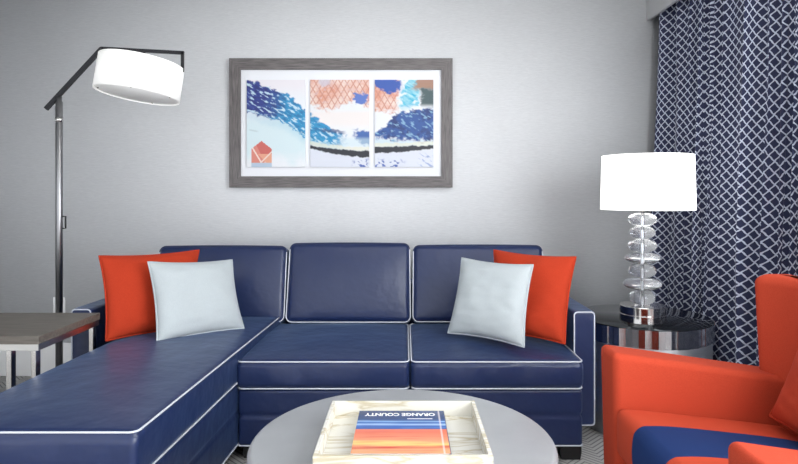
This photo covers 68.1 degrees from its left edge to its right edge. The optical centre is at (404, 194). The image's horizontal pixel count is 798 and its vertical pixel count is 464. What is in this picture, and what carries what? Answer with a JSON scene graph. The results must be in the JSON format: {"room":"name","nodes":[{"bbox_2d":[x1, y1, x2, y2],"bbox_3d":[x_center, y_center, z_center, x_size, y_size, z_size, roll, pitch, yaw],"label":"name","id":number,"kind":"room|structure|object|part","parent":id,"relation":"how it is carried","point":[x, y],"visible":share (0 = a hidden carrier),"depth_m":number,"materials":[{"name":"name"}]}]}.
{"room":"hotel room","nodes":[
{"label":"hotel room","id":0,"kind":"room"},
{"bbox_2d":[0,376,603,463],"bbox_3d":[-0.650,1.070,1.150,4.500,0.060,4.500,0,0,0],"label":"floor","id":1,"kind":"structure","parent":0,"point":[592,440],"depth_m":2.41,"materials":[{"name":"carpet"}]},
{"bbox_2d":[0,313,99,389],"bbox_3d":[-1.547,0.764,2.241,0.566,0.552,0.410,0,0,0],"label":"side table","id":2,"kind":"object","parent":1,"relation":"on","point":[33,332],"visible":0.73,"depth_m":2.16,"materials":[{"name":"brown wood"}]},
{"bbox_3d":[-1.372,0.789,2.055,0.018,0.502,0.026,0,0,0],"label":"leg","id":3,"kind":"part","parent":2,"relation":"part of","materials":[{"name":"silver metal"}]},
{"bbox_3d":[-1.286,0.789,2.055,0.018,0.502,0.026,0,0,0],"label":"leg","id":4,"kind":"part","parent":2,"relation":"part of","materials":[{"name":"silver metal"}]},
{"bbox_3d":[-1.547,0.527,2.241,0.560,0.022,0.404,0,0,0],"label":"frame","id":5,"kind":"part","parent":2,"relation":"part of","materials":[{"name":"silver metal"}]},
{"bbox_3d":[-1.286,0.789,2.429,0.018,0.502,0.026,0,0,0],"label":"leg","id":6,"kind":"part","parent":2,"relation":"part of","materials":[{"name":"silver metal"}]},
{"bbox_2d":[44,46,184,366],"bbox_3d":[-1.391,0.175,2.720,0.722,1.731,0.379,0,0,0],"label":"floor lamp","id":7,"kind":"object","parent":1,"relation":"on","point":[131,74],"visible":0.77,"depth_m":2.71,"materials":[{"name":"white fabric"}]},
{"bbox_3d":[-1.587,0.128,2.750,0.018,0.063,0.008,0,0,0],"label":"switch handle","id":8,"kind":"part","parent":7,"relation":"part of","materials":[{"name":"black metal"}]},
{"bbox_3d":[-1.355,-0.543,2.750,0.651,0.296,0.014,0,0,0],"label":"arm","id":9,"kind":"part","parent":7,"relation":"part of","materials":[{"name":"black metal"}]},
{"bbox_2d":[94,84,177,104],"bbox_3d":[-1.231,-0.464,2.714,0.356,0.004,0.356,7,-5,0],"label":"diffuser","id":10,"kind":"object","parent":7,"relation":"attached to","point":[136,94],"depth_m":2.71,"materials":[{"name":"white plastic"}]},
{"bbox_3d":[-1.223,-0.535,2.720,0.368,0.156,0.368,7,-5,0],"label":"lamp shade","id":11,"kind":"part","parent":7,"relation":"part of","materials":[{"name":"white fabric"}]},
{"bbox_2d":[0,242,594,463],"bbox_3d":[-0.305,0.642,2.430,2.194,0.795,1.840,0,0,0],"label":"sectional sofa","id":12,"kind":"object","parent":1,"relation":"on","point":[321,321],"visible":0.74,"depth_m":2.31,"materials":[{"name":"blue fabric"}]},
{"bbox_3d":[-1.359,0.720,2.888,0.085,0.484,0.825,0,0,0],"label":"arm","id":13,"kind":"part","parent":12,"relation":"part of","materials":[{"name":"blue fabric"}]},
{"bbox_2d":[0,317,280,463],"bbox_3d":[-0.946,0.661,2.245,0.578,0.155,1.494,0,0,3],"label":"cushion","id":14,"kind":"object","parent":12,"relation":"on","point":[135,399],"depth_m":1.79,"materials":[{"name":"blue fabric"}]},
{"bbox_2d":[98,249,199,341],"bbox_3d":[-1.099,0.432,2.602,0.443,0.350,0.197,0,0,-39],"label":"throw pillow","id":15,"kind":"object","parent":12,"relation":"on","point":[128,289],"visible":0.59,"depth_m":2.50,"materials":[{"name":"orange fabric"}]},
{"bbox_2d":[147,259,243,340],"bbox_3d":[-0.906,0.441,2.566,0.403,0.320,0.184,0,0,-43],"label":"throw pillow","id":16,"kind":"object","parent":12,"relation":"on","point":[191,298],"visible":1,"depth_m":2.51,"materials":[{"name":"grey fabric"}]},
{"bbox_2d":[160,246,288,323],"bbox_3d":[-0.935,0.463,3.051,0.665,0.390,0.200,0,-15,0],"label":"cushion","id":17,"kind":"object","parent":12,"relation":"on","point":[261,273],"depth_m":2.98,"materials":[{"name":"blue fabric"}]},
{"bbox_3d":[-0.600,1.013,2.360,0.084,0.054,0.060,0,0,0],"label":"leg","id":18,"kind":"part","parent":12,"relation":"part of","materials":[{"name":"black wood"}]},
{"bbox_2d":[237,323,409,387],"bbox_3d":[-0.321,0.694,2.636,0.678,0.135,0.689,0,0,0],"label":"seat cushion","id":19,"kind":"object","parent":12,"relation":"on","point":[310,355],"depth_m":2.34,"materials":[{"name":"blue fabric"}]},
{"bbox_2d":[287,243,410,323],"bbox_3d":[-0.284,0.457,3.054,0.627,0.407,0.199,0,-15,0],"label":"cushion","id":20,"kind":"object","parent":12,"relation":"on","point":[328,283],"depth_m":2.96,"materials":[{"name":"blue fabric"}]},
{"bbox_3d":[-0.305,0.710,3.235,2.140,0.480,0.230,0,0,0],"label":"backrest frame","id":21,"kind":"part","parent":12,"relation":"part of","materials":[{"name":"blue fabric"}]},
{"bbox_3d":[0.021,0.874,2.805,1.352,0.224,0.990,0,0,0],"label":"seat","id":22,"kind":"part","parent":12,"relation":"part of","materials":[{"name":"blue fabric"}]},
{"bbox_2d":[412,245,541,323],"bbox_3d":[0.374,0.461,3.052,0.675,0.394,0.199,0,-15,0],"label":"cushion","id":23,"kind":"object","parent":12,"relation":"on","point":[435,268],"depth_m":2.98,"materials":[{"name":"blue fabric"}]},
{"bbox_2d":[447,257,533,347],"bbox_3d":[0.372,0.451,2.551,0.386,0.325,0.195,0,0,35],"label":"throw pillow","id":24,"kind":"object","parent":12,"relation":"on","point":[491,299],"visible":1,"depth_m":2.49,"materials":[{"name":"grey fabric"}]},
{"bbox_2d":[409,323,582,387],"bbox_3d":[0.360,0.694,2.635,0.677,0.134,0.690,0,0,0],"label":"seat cushion","id":25,"kind":"object","parent":12,"relation":"on","point":[437,358],"depth_m":2.31,"materials":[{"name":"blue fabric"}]},
{"bbox_2d":[493,249,576,344],"bbox_3d":[0.540,0.439,2.620,0.431,0.355,0.233,0,0,35],"label":"throw pillow","id":26,"kind":"object","parent":12,"relation":"on","point":[551,278],"visible":0.66,"depth_m":2.52,"materials":[{"name":"orange fabric"}]},
{"bbox_3d":[0.652,1.013,2.345,0.084,0.054,0.060,0,0,0],"label":"leg","id":27,"kind":"part","parent":12,"relation":"part of","materials":[{"name":"black wood"}]},
{"bbox_3d":[0.747,0.724,2.877,0.090,0.477,0.845,0,0,0],"label":"arm","id":28,"kind":"part","parent":12,"relation":"part of","materials":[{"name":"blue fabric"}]},
{"bbox_2d":[247,389,557,463],"bbox_3d":[-0.006,0.830,1.508,0.770,0.420,0.770,0,0,0],"label":"coffee table","id":29,"kind":"object","parent":1,"relation":"on","point":[293,436],"visible":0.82,"depth_m":1.53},
{"bbox_2d":[313,401,492,463],"bbox_3d":[-0.004,0.595,1.462,0.395,0.050,0.349,0,0,0],"label":"serving tray","id":30,"kind":"object","parent":29,"relation":"on","point":[469,444],"visible":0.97,"depth_m":1.47,"materials":[{"name":"beige stone"}]},
{"bbox_2d":[351,411,450,453],"bbox_3d":[-0.009,0.599,1.476,0.230,0.022,0.264,0,0,0],"label":"hardcover book","id":31,"kind":"object","parent":30,"relation":"in","point":[376,432],"visible":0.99,"depth_m":1.46,"materials":[{"name":"multicoloured paper"}]},
{"bbox_2d":[587,304,714,433],"bbox_3d":[1.089,0.797,2.705,0.588,0.485,0.591,0,0,0],"label":"end table","id":32,"kind":"object","parent":1,"relation":"on","point":[685,333],"visible":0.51,"depth_m":2.49,"materials":[{"name":"silver metal"}]},
{"bbox_2d":[600,153,696,324],"bbox_3d":[1.075,0.190,2.620,0.395,0.728,0.395,0,0,0],"label":"table lamp","id":33,"kind":"object","parent":32,"relation":"on","point":[642,182],"visible":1,"depth_m":2.51,"materials":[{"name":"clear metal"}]},
{"bbox_3d":[1.075,-0.054,2.620,0.395,0.239,0.395,0,0,0],"label":"lamp shade","id":34,"kind":"part","parent":33,"relation":"part of","materials":[{"name":"white fabric"}]},
{"bbox_2d":[601,274,797,463],"bbox_3d":[0.838,0.632,1.330,0.556,0.815,0.796,0,0,0],"label":"armchair","id":35,"kind":"object","parent":1,"relation":"on","point":[659,407],"visible":0.94,"depth_m":1.61,"materials":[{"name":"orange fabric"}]},
{"bbox_3d":[0.838,0.694,1.667,0.544,0.521,0.122,0,0,0],"label":"arm","id":36,"kind":"part","parent":35,"relation":"part of","materials":[{"name":"orange fabric"}]},
{"bbox_2d":[617,409,797,463],"bbox_3d":[0.794,0.663,1.330,0.468,0.183,0.558,0,0,0],"label":"seat cushion","id":37,"kind":"object","parent":35,"relation":"on","point":[644,436],"depth_m":1.47,"materials":[{"name":"fabric"}]},
{"bbox_3d":[0.838,0.694,0.993,0.544,0.521,0.122,0,0,0],"label":"arm","id":38,"kind":"part","parent":35,"relation":"part of","materials":[{"name":"orange fabric"}]},
{"bbox_3d":[1.059,0.505,1.345,0.113,0.560,0.725,0,0,0],"label":"backrest","id":39,"kind":"part","parent":35,"relation":"part of","materials":[{"name":"orange fabric"}]},
{"bbox_2d":[769,350,797,432],"bbox_3d":[0.990,0.460,1.357,0.098,0.267,0.437,0,0,4],"label":"cushion","id":40,"kind":"object","parent":35,"relation":"on","point":[784,411],"visible":1,"depth_m":1.48,"materials":[{"name":"orange fabric"}]},
{"bbox_2d":[0,0,658,342],"bbox_3d":[-0.650,-0.160,3.450,4.700,2.520,0.100,0,0,0],"label":"wall","id":41,"kind":"structure","parent":0,"point":[544,90],"depth_m":3.40,"materials":[{"name":"paint"}]},
{"bbox_2d":[0,343,70,375],"bbox_3d":[-0.650,0.945,3.393,4.500,0.190,0.015,0,0,0],"label":"baseboard","id":42,"kind":"structure","parent":41,"relation":"attached to","point":[47,355],"depth_m":3.38,"materials":[{"name":"white paint"}]},
{"bbox_2d":[53,297,64,312],"bbox_3d":[-1.991,0.645,3.396,0.070,0.114,0.008,0,0,0],"label":"wall outlet","id":43,"kind":"object","parent":41,"relation":"attached to","point":[53,297],"visible":0.39,"depth_m":3.39,"materials":[{"name":"white paint"}]},
{"bbox_2d":[229,58,452,187],"bbox_3d":[-0.366,-0.411,3.381,1.274,0.737,0.037,0,0,0],"label":"framed picture","id":44,"kind":"object","parent":41,"relation":"attached to","point":[294,122],"visible":1,"depth_m":3.36,"materials":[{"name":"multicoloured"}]},
{"bbox_3d":[-0.736,-0.408,3.371,0.333,0.497,0.014,0,0,0],"label":"art panel","id":45,"kind":"part","parent":44,"relation":"part of","materials":[{"name":"paper"}]},
{"bbox_3d":[-0.372,-0.408,3.371,0.337,0.497,0.014,0,0,0],"label":"art panel","id":46,"kind":"part","parent":44,"relation":"part of","materials":[{"name":"paper"}]},
{"bbox_3d":[-0.366,-0.748,3.381,1.274,0.064,0.037,0,0,0],"label":"frame rail","id":47,"kind":"part","parent":44,"relation":"part of","materials":[{"name":"grey wood"}]},
{"bbox_3d":[-0.366,-0.075,3.381,1.274,0.064,0.037,0,0,0],"label":"frame rail","id":48,"kind":"part","parent":44,"relation":"part of","materials":[{"name":"grey wood"}]},
{"bbox_3d":[-0.005,-0.408,3.371,0.334,0.497,0.014,0,0,0],"label":"art panel","id":49,"kind":"part","parent":44,"relation":"part of","materials":[{"name":"paper"}]},
{"bbox_2d":[647,0,678,20],"bbox_3d":[1.403,-1.212,1.150,0.022,0.415,4.500,0,0,0],"label":"trim","id":50,"kind":"structure","parent":41,"relation":"attached to","point":[654,7],"depth_m":3.27,"materials":[{"name":"white paint"}]},
{"bbox_2d":[649,0,797,365],"bbox_3d":[1.430,-0.168,2.689,0.182,2.385,1.336,0,0,0],"label":"curtain","id":51,"kind":"object","parent":41,"relation":"hanging from","point":[727,76],"visible":0.6,"depth_m":2.65,"materials":[{"name":"fabric"}]}
]}

